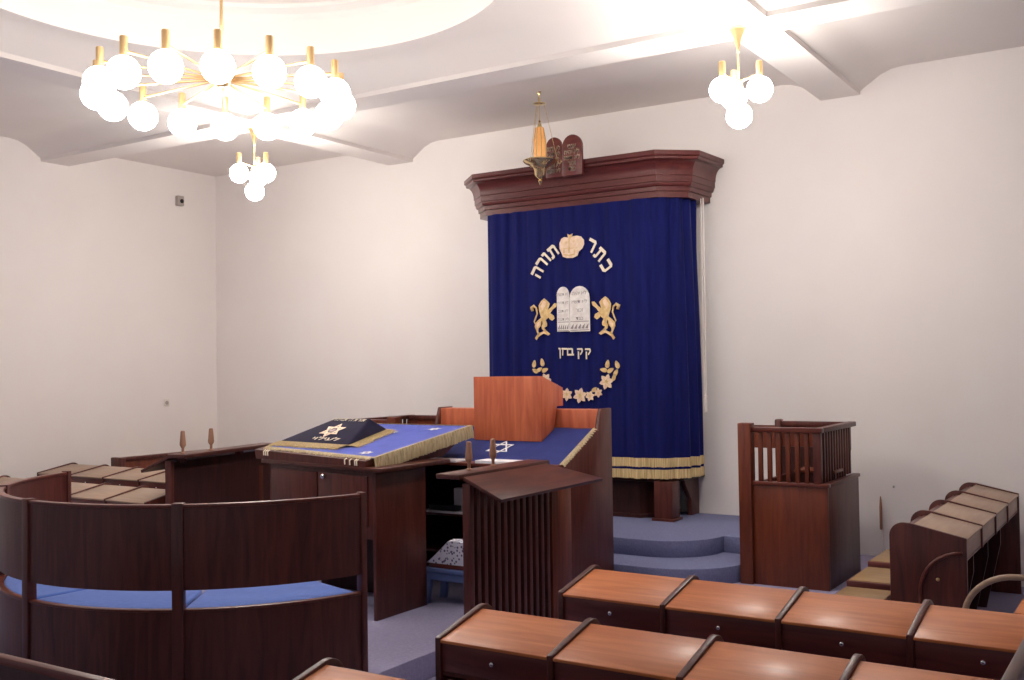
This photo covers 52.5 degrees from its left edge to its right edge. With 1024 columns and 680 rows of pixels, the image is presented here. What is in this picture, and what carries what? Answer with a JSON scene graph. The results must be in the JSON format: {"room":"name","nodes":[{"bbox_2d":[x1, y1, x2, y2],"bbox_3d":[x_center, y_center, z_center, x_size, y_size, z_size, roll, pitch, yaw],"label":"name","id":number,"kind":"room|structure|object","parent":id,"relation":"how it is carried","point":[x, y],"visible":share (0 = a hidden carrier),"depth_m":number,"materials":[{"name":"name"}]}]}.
{"room":"house of worship","nodes":[
{"label":"house of worship","id":0,"kind":"room"},
{"bbox_2d":[0,136,216,477],"bbox_3d":[-7.554,-0.398,8.818,0.300,5.300,12.700,-2,-2,33],"label":"wall","id":1,"kind":"structure","parent":0,"point":[108,284],"depth_m":12.59,"materials":[{"name":"white paint"}]},
{"bbox_2d":[164,399,168,405],"bbox_3d":[-4.433,0.804,13.343,0.020,0.090,0.080,-2,-2,33],"label":"wall socket","id":2,"kind":"object","parent":1,"relation":"attached to","point":[166,401],"visible":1,"depth_m":13.34,"materials":[{"name":"beige plastic"}]},
{"bbox_2d":[175,195,183,205],"bbox_3d":[-4.330,-1.818,13.570,0.087,0.130,0.100,-2,-2,33],"label":"wall sensor","id":3,"kind":"object","parent":1,"relation":"attached to","point":[179,200],"visible":1,"depth_m":13.55,"materials":[{"name":"beige plastic"}]},
{"bbox_2d":[0,0,1023,176],"bbox_3d":[-1.303,-2.586,4.914,14.750,0.575,12.800,-2,-2,33],"label":"ceiling","id":4,"kind":"structure","parent":0,"point":[418,74],"depth_m":8.61,"materials":[{"name":"paint"}]},
{"bbox_2d":[80,0,355,140],"bbox_3d":[-1.885,-2.136,6.739,1.715,1.363,1.715,-2,-2,33],"label":"chandelier","id":5,"kind":"object","parent":4,"relation":"hanging from","point":[98,92],"visible":1,"depth_m":6.52,"materials":[{"name":"white glass"}]},
{"bbox_2d":[230,126,275,200],"bbox_3d":[-2.558,-1.767,10.412,0.424,0.738,0.454,-2,-2,33],"label":"pendant lamp","id":6,"kind":"object","parent":4,"relation":"hanging from","point":[261,173],"visible":0.98,"depth_m":10.34,"materials":[{"name":"white glass"}]},
{"bbox_2d":[523,91,560,184],"bbox_3d":[0.260,-1.941,9.996,0.355,0.905,0.373,-2,-2,33],"label":"hanging lamp","id":7,"kind":"object","parent":4,"relation":"hanging from","point":[540,162],"visible":1,"depth_m":9.96,"materials":[{"name":"gold metal"}]},
{"bbox_2d":[709,25,772,128],"bbox_3d":[1.674,-1.905,7.529,0.424,0.738,0.454,-2,-2,33],"label":"pendant lamp","id":8,"kind":"object","parent":4,"relation":"hanging from","point":[727,90],"visible":1,"depth_m":7.46,"materials":[{"name":"white glass"}]},
{"bbox_2d":[215,46,1023,586],"bbox_3d":[2.203,-0.504,10.294,15.150,5.300,0.300,-2,-2,33],"label":"wall","id":9,"kind":"structure","parent":0,"point":[864,252],"depth_m":9.92,"materials":[{"name":"white paint"}]},
{"bbox_2d":[879,496,882,551],"bbox_3d":[3.320,1.665,9.344,0.026,0.520,0.030,-2,-2,33],"label":"wooden rod","id":10,"kind":"object","parent":9,"relation":"hanging from","point":[880,502],"visible":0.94,"depth_m":9.34,"materials":[{"name":"brown wood"}]},
{"bbox_2d":[427,587,1023,679],"bbox_3d":[-1.180,2.106,4.876,15.150,0.100,13.000,-2,-2,33],"label":"floor","id":11,"kind":"structure","parent":0,"point":[998,601],"depth_m":8.18,"materials":[{"name":"blue carpet"}]},
{"bbox_2d":[0,653,114,679],"bbox_3d":[-2.296,1.608,3.850,2.300,0.875,0.455,-2,-2,33],"label":"bench","id":12,"kind":"object","parent":11,"relation":"on","point":[11,667],"visible":1,"depth_m":3.71,"materials":[{"name":"red wood"}]},
{"bbox_2d":[0,475,164,503],"bbox_3d":[-4.325,1.786,9.823,3.268,0.890,0.496,-2,-2,33],"label":"row of desks","id":13,"kind":"object","parent":11,"relation":"on","point":[103,493],"visible":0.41,"depth_m":9.23,"materials":[{"name":"brown wood"}]},
{"bbox_2d":[37,462,164,488],"bbox_3d":[-3.928,1.811,11.005,2.903,0.890,0.536,-2,-2,33],"label":"row of desks","id":14,"kind":"object","parent":11,"relation":"on","point":[92,474],"visible":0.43,"depth_m":11.08,"materials":[{"name":"brown wood"}]},
{"bbox_2d":[111,448,213,469],"bbox_3d":[-4.227,1.843,12.909,0.680,0.935,1.960,-2,-2,33],"label":"bench","id":15,"kind":"object","parent":11,"relation":"on","point":[143,461],"visible":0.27,"depth_m":12.15,"materials":[{"name":"brown wood"}]},
{"bbox_2d":[292,657,406,679],"bbox_3d":[0.174,1.541,2.982,2.148,0.890,0.436,-2,-2,33],"label":"desk","id":16,"kind":"object","parent":11,"relation":"on","point":[328,668],"visible":1,"depth_m":3.57,"materials":[{"name":"brown wood"}]},
{"bbox_2d":[436,459,602,618],"bbox_3d":[0.096,1.483,7.173,0.488,1.227,1.398,-2,-2,33],"label":"lectern","id":17,"kind":"object","parent":11,"relation":"on","point":[517,540],"visible":0.69,"depth_m":7.08,"materials":[{"name":"brown wood"}]},
{"bbox_2d":[465,441,472,469],"bbox_3d":[-0.288,0.773,6.939,0.052,0.190,0.051,-2,-2,33],"label":"peg","id":18,"kind":"object","parent":17,"relation":"on","point":[468,454],"visible":1,"depth_m":6.92,"materials":[{"name":"brown wood"}]},
{"bbox_2d":[489,438,496,465],"bbox_3d":[-0.132,0.777,7.184,0.052,0.190,0.051,-2,-2,33],"label":"peg","id":19,"kind":"object","parent":17,"relation":"on","point":[492,453],"visible":1,"depth_m":7.17,"materials":[{"name":"brown wood"}]},
{"bbox_2d":[201,555,874,679],"bbox_3d":[-1.053,2.063,8.298,6.380,0.160,6.500,-2,-2,33],"label":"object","id":20,"kind":"structure","parent":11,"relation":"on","point":[402,645],"depth_m":6.92,"materials":[{"name":"blue carpet"}]},
{"bbox_2d":[0,471,367,679],"bbox_3d":[-2.312,1.429,6.353,2.910,1.043,1.280,-2,-2,33],"label":"bench","id":21,"kind":"object","parent":20,"relation":"on","point":[112,591],"visible":1,"depth_m":5.69,"materials":[{"name":"brown wood"}]},
{"bbox_2d":[4,576,86,599],"bbox_3d":[-2.815,1.516,6.404,0.546,0.057,0.855,0,-2,-34],"label":"cushion","id":22,"kind":"object","parent":21,"relation":"on","point":[12,586],"depth_m":6.14,"materials":[{"name":"blue fabric"}]},
{"bbox_2d":[38,589,201,607],"bbox_3d":[-2.203,1.495,5.953,0.940,0.057,0.555,-1,-2,18],"label":"cushion","id":23,"kind":"object","parent":21,"relation":"on","point":[76,598],"depth_m":5.88,"materials":[{"name":"blue fabric"}]},
{"bbox_2d":[186,581,352,607],"bbox_3d":[-1.406,1.484,5.983,0.949,0.057,0.556,0,-2,-22],"label":"cushion","id":24,"kind":"object","parent":21,"relation":"on","point":[313,594],"depth_m":5.88,"materials":[{"name":"blue fabric"}]},
{"bbox_2d":[141,443,271,503],"bbox_3d":[-2.625,1.502,9.411,0.488,1.067,1.608,-1,-2,22],"label":"lectern","id":25,"kind":"object","parent":20,"relation":"on","point":[233,473],"visible":0.51,"depth_m":9.23,"materials":[{"name":"brown wood"}]},
{"bbox_2d":[180,431,185,453],"bbox_3d":[-2.756,0.855,8.701,0.052,0.190,0.051,-2,-2,33],"label":"peg","id":26,"kind":"object","parent":25,"relation":"on","point":[182,434],"visible":1,"depth_m":8.69,"materials":[{"name":"brown wood"}]},
{"bbox_2d":[208,428,213,449],"bbox_3d":[-2.614,0.862,9.026,0.052,0.190,0.051,-2,-2,33],"label":"peg","id":27,"kind":"object","parent":25,"relation":"on","point":[210,435],"visible":1,"depth_m":9.01,"materials":[{"name":"brown wood"}]},
{"bbox_2d":[255,444,454,620],"bbox_3d":[-1.201,1.344,8.135,1.585,1.274,1.354,-2,-2,33],"label":"table","id":28,"kind":"object","parent":20,"relation":"on","point":[395,493],"visible":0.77,"depth_m":7.52,"materials":[{"name":"brown wood"}]},
{"bbox_2d":[263,423,473,466],"bbox_3d":[-1.260,0.828,8.217,1.508,0.265,1.353,-2,-2,33],"label":"table cloth","id":29,"kind":"object","parent":28,"relation":"on","point":[411,441],"visible":0.72,"depth_m":7.92,"materials":[{"name":"blue fabric"}]},
{"bbox_2d":[268,418,397,449],"bbox_3d":[-1.391,0.735,8.266,0.932,0.208,0.772,-2,-2,33],"label":"cover","id":30,"kind":"object","parent":29,"relation":"on","point":[336,433],"visible":1,"depth_m":8.19,"materials":[{"name":"black fabric"}]},
{"bbox_2d":[359,415,435,423],"bbox_3d":[-1.042,1.409,10.754,0.912,1.275,1.050,-2,-2,33],"label":"booth","id":31,"kind":"object","parent":20,"relation":"on","point":[411,419],"visible":0.19,"depth_m":11.15,"materials":[{"name":"brown wood"}]},
{"bbox_2d":[427,566,463,603],"bbox_3d":[-0.418,1.825,7.753,0.439,0.268,0.260,-2,-2,33],"label":"stool","id":32,"kind":"object","parent":20,"relation":"on","point":[445,576],"visible":0.28,"depth_m":7.70,"materials":[{"name":"blue paint"}]},
{"bbox_2d":[429,563,462,570],"bbox_3d":[-0.405,1.675,7.753,0.370,0.031,0.230,-2,-2,33],"label":"seat pad","id":33,"kind":"object","parent":32,"relation":"on","point":[436,565],"visible":0.27,"depth_m":7.67,"materials":[{"name":"brown fabric"}]},
{"bbox_2d":[427,539,462,565],"bbox_3d":[-0.408,1.569,7.763,0.400,0.176,0.240,-2,-2,33],"label":"folded cloth","id":34,"kind":"object","parent":33,"relation":"on","point":[451,553],"visible":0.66,"depth_m":7.65,"materials":[{"name":"fabric"}]},
{"bbox_2d":[425,406,613,579],"bbox_3d":[-0.118,1.269,8.449,1.615,1.408,0.940,-2,-2,33],"label":"desk","id":35,"kind":"object","parent":20,"relation":"on","point":[592,503],"visible":0.42,"depth_m":8.32,"materials":[{"name":"brown wood"}]},
{"bbox_2d":[426,508,462,514],"bbox_3d":[-0.493,1.387,8.464,0.420,0.017,0.235,-2,-2,33],"label":"paper sheets","id":36,"kind":"object","parent":35,"relation":"on","point":[460,512],"visible":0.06,"depth_m":8.36,"materials":[{"name":"white"}]},
{"bbox_2d":[454,487,462,509],"bbox_3d":[-0.402,1.289,8.440,0.135,0.174,0.060,-2,-2,33],"label":"carton","id":37,"kind":"object","parent":36,"relation":"on","point":[457,491],"visible":0.3,"depth_m":8.43,"materials":[{"name":"white paper"}]},
{"bbox_2d":[426,500,462,516],"bbox_3d":[-0.075,1.403,8.508,1.555,0.022,0.710,-2,-2,33],"label":"shelf","id":38,"kind":"object","parent":35,"relation":"attached to","point":[451,502],"depth_m":8.92,"materials":[{"name":"brown wood"}]},
{"bbox_2d":[433,457,465,461],"bbox_3d":[-0.558,0.954,8.282,0.410,0.016,0.165,-2,-2,33],"label":"booklet","id":39,"kind":"object","parent":35,"relation":"on","point":[451,459],"visible":0.28,"depth_m":8.19,"materials":[{"name":"white paper"}]},
{"bbox_2d":[475,459,520,463],"bbox_3d":[-0.007,0.932,7.929,0.560,0.024,0.165,-2,-2,33],"label":"booklet","id":40,"kind":"object","parent":35,"relation":"on","point":[482,461],"visible":0.49,"depth_m":7.95,"materials":[{"name":"white paper"}]},
{"bbox_2d":[439,426,596,466],"bbox_3d":[-0.107,0.841,8.428,1.558,0.269,0.555,-2,-2,33],"label":"cloth","id":41,"kind":"object","parent":35,"relation":"on","point":[561,445],"visible":0.54,"depth_m":8.23,"materials":[{"name":"blue fabric"}]},
{"bbox_2d":[474,376,562,441],"bbox_3d":[0.053,0.560,8.598,0.650,0.522,0.355,-2,-2,33],"label":"book stand","id":42,"kind":"object","parent":41,"relation":"on","point":[506,408],"visible":1,"depth_m":8.43,"materials":[{"name":"orange wood"}]},
{"bbox_2d":[613,512,740,582],"bbox_3d":[0.764,1.854,9.739,3.540,0.280,2.110,-2,-2,33],"label":"steps","id":43,"kind":"structure","parent":20,"relation":"on","point":[706,546],"depth_m":8.76,"materials":[{"name":"blue carpet"}]},
{"bbox_2d":[464,149,723,521],"bbox_3d":[0.729,-0.006,10.546,2.750,3.480,0.849,-2,-2,33],"label":"torah ark","id":44,"kind":"object","parent":43,"relation":"on","point":[684,174],"visible":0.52,"depth_m":10.06,"materials":[{"name":"brown wood"}]},
{"bbox_2d":[546,134,583,178],"bbox_3d":[0.516,-1.798,10.176,0.405,0.400,0.052,-2,-2,33],"label":"tablet","id":45,"kind":"object","parent":44,"relation":"attached to","point":[570,153],"visible":0.83,"depth_m":10.14,"materials":[{"name":"brown wood"}]},
{"bbox_2d":[488,197,704,478],"bbox_3d":[0.771,0.005,10.462,2.234,2.668,0.557,-2,-2,33],"label":"curtain","id":46,"kind":"object","parent":44,"relation":"hanging from","point":[599,302],"visible":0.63,"depth_m":10.05,"materials":[{"name":"blue fabric"}]},
{"bbox_2d":[563,388,571,400],"bbox_3d":[0.543,0.540,10.293,0.118,0.131,0.006,-2,-2,33],"label":"flower","id":47,"kind":"object","parent":46,"relation":"on","point":[567,392],"depth_m":10.29,"materials":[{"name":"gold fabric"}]},
{"bbox_2d":[573,388,586,402],"bbox_3d":[0.668,0.546,10.213,0.151,0.152,0.006,-2,-2,33],"label":"flower","id":48,"kind":"object","parent":46,"relation":"on","point":[579,394],"depth_m":10.21,"materials":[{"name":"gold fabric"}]},
{"bbox_2d":[586,391,593,400],"bbox_3d":[0.762,0.547,10.153,0.104,0.101,0.006,-2,-2,33],"label":"flower","id":49,"kind":"object","parent":46,"relation":"on","point":[589,394],"depth_m":10.16,"materials":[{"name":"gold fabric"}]},
{"bbox_2d":[595,388,601,397],"bbox_3d":[0.838,0.512,10.104,0.087,0.097,0.006,-2,-2,33],"label":"flower","id":50,"kind":"object","parent":46,"relation":"on","point":[598,391],"depth_m":10.10,"materials":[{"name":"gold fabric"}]},
{"bbox_2d":[599,374,612,388],"bbox_3d":[0.914,0.404,10.057,0.153,0.149,0.006,-2,-2,33],"label":"flower","id":51,"kind":"object","parent":46,"relation":"on","point":[605,380],"depth_m":10.06,"materials":[{"name":"beige fabric"}]},
{"bbox_2d":[700,198,707,411],"bbox_3d":[1.825,-0.338,9.927,0.033,2.040,0.060,-1,-2,-12],"label":"pull cord","id":52,"kind":"object","parent":44,"relation":"hanging from","point":[705,395],"visible":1,"depth_m":9.92,"materials":[{"name":"beige plastic"}]},
{"bbox_2d":[737,419,860,591],"bbox_3d":[2.297,1.304,8.619,0.947,1.275,1.050,-2,-2,33],"label":"pulpit","id":53,"kind":"object","parent":20,"relation":"on","point":[799,525],"visible":1,"depth_m":8.20,"materials":[{"name":"brown wood"}]},
{"bbox_2d":[794,472,835,483],"bbox_3d":[2.444,1.153,8.379,0.329,0.160,0.020,-2,-2,33],"label":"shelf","id":54,"kind":"object","parent":53,"relation":"attached to","point":[833,474],"depth_m":8.38,"materials":[{"name":"brown wood"}]},
{"bbox_2d":[794,467,842,473],"bbox_3d":[2.499,1.062,8.470,0.329,0.025,0.250,-2,-2,33],"label":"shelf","id":55,"kind":"object","parent":53,"relation":"attached to","point":[834,470],"depth_m":8.40,"materials":[{"name":"brown wood"}]},
{"bbox_2d":[435,603,994,679],"bbox_3d":[0.700,1.555,3.800,2.148,0.890,0.416,-2,-2,33],"label":"row of desks","id":56,"kind":"object","parent":11,"relation":"on","point":[486,643],"visible":0.97,"depth_m":3.92,"materials":[{"name":"brown wood"}]},
{"bbox_2d":[558,565,1023,679],"bbox_3d":[1.257,1.568,4.614,2.188,0.890,0.436,-2,-2,33],"label":"row of desks","id":57,"kind":"object","parent":11,"relation":"on","point":[926,635],"visible":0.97,"depth_m":4.47,"materials":[{"name":"brown wood"}]},
{"bbox_2d":[835,586,890,599],"bbox_3d":[2.273,1.861,6.778,0.330,0.385,0.520,-2,-2,33],"label":"seat","id":58,"kind":"object","parent":11,"relation":"on","point":[846,591],"visible":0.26,"depth_m":6.86,"materials":[{"name":"beige fabric"}]},
{"bbox_2d":[847,567,890,590],"bbox_3d":[2.580,1.852,7.259,0.330,0.420,0.540,-2,-2,33],"label":"seat","id":59,"kind":"object","parent":11,"relation":"on","point":[869,577],"visible":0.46,"depth_m":7.12,"materials":[{"name":"beige fabric"}]},
{"bbox_2d":[868,549,889,568],"bbox_3d":[2.898,1.843,7.756,0.330,0.455,0.560,-2,-2,33],"label":"seat","id":60,"kind":"object","parent":11,"relation":"on","point":[882,560],"visible":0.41,"depth_m":7.61,"materials":[{"name":"beige fabric"}]},
{"bbox_2d":[889,482,1021,609],"bbox_3d":[3.280,1.614,7.551,0.457,0.890,2.528,-2,-2,33],"label":"row of desks","id":61,"kind":"object","parent":11,"relation":"on","point":[981,522],"visible":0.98,"depth_m":6.85,"materials":[{"name":"brown wood"}]},
{"bbox_2d":[918,552,962,603],"bbox_3d":[2.655,1.671,6.430,0.263,0.737,0.028,-2,-2,33],"label":"bentwood armrest","id":62,"kind":"object","parent":61,"relation":"attached to","point":[951,554],"visible":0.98,"depth_m":6.46,"materials":[{"name":"brown wood"}]},
{"bbox_2d":[962,574,1023,608],"bbox_3d":[2.840,1.659,5.754,0.652,0.720,0.050,-2,-2,33],"label":"bentwood armrest","id":63,"kind":"object","parent":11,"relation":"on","point":[987,582],"visible":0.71,"depth_m":5.85,"materials":[{"name":"brown wood"}]},
{"bbox_2d":[1001,638,1023,679],"bbox_3d":[1.476,1.437,2.980,0.040,1.060,0.850,-2,-2,33],"label":"rail","id":64,"kind":"object","parent":11,"relation":"on","point":[1015,670],"visible":1,"depth_m":2.87,"materials":[{"name":"brown wood"}]},
{"bbox_2d":[1013,599,1023,614],"bbox_3d":[3.200,1.785,5.967,0.530,0.468,0.450,-2,-2,33],"label":"seat","id":65,"kind":"object","parent":11,"relation":"on","point":[1020,609],"visible":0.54,"depth_m":6.02,"materials":[{"name":"brown wood"}]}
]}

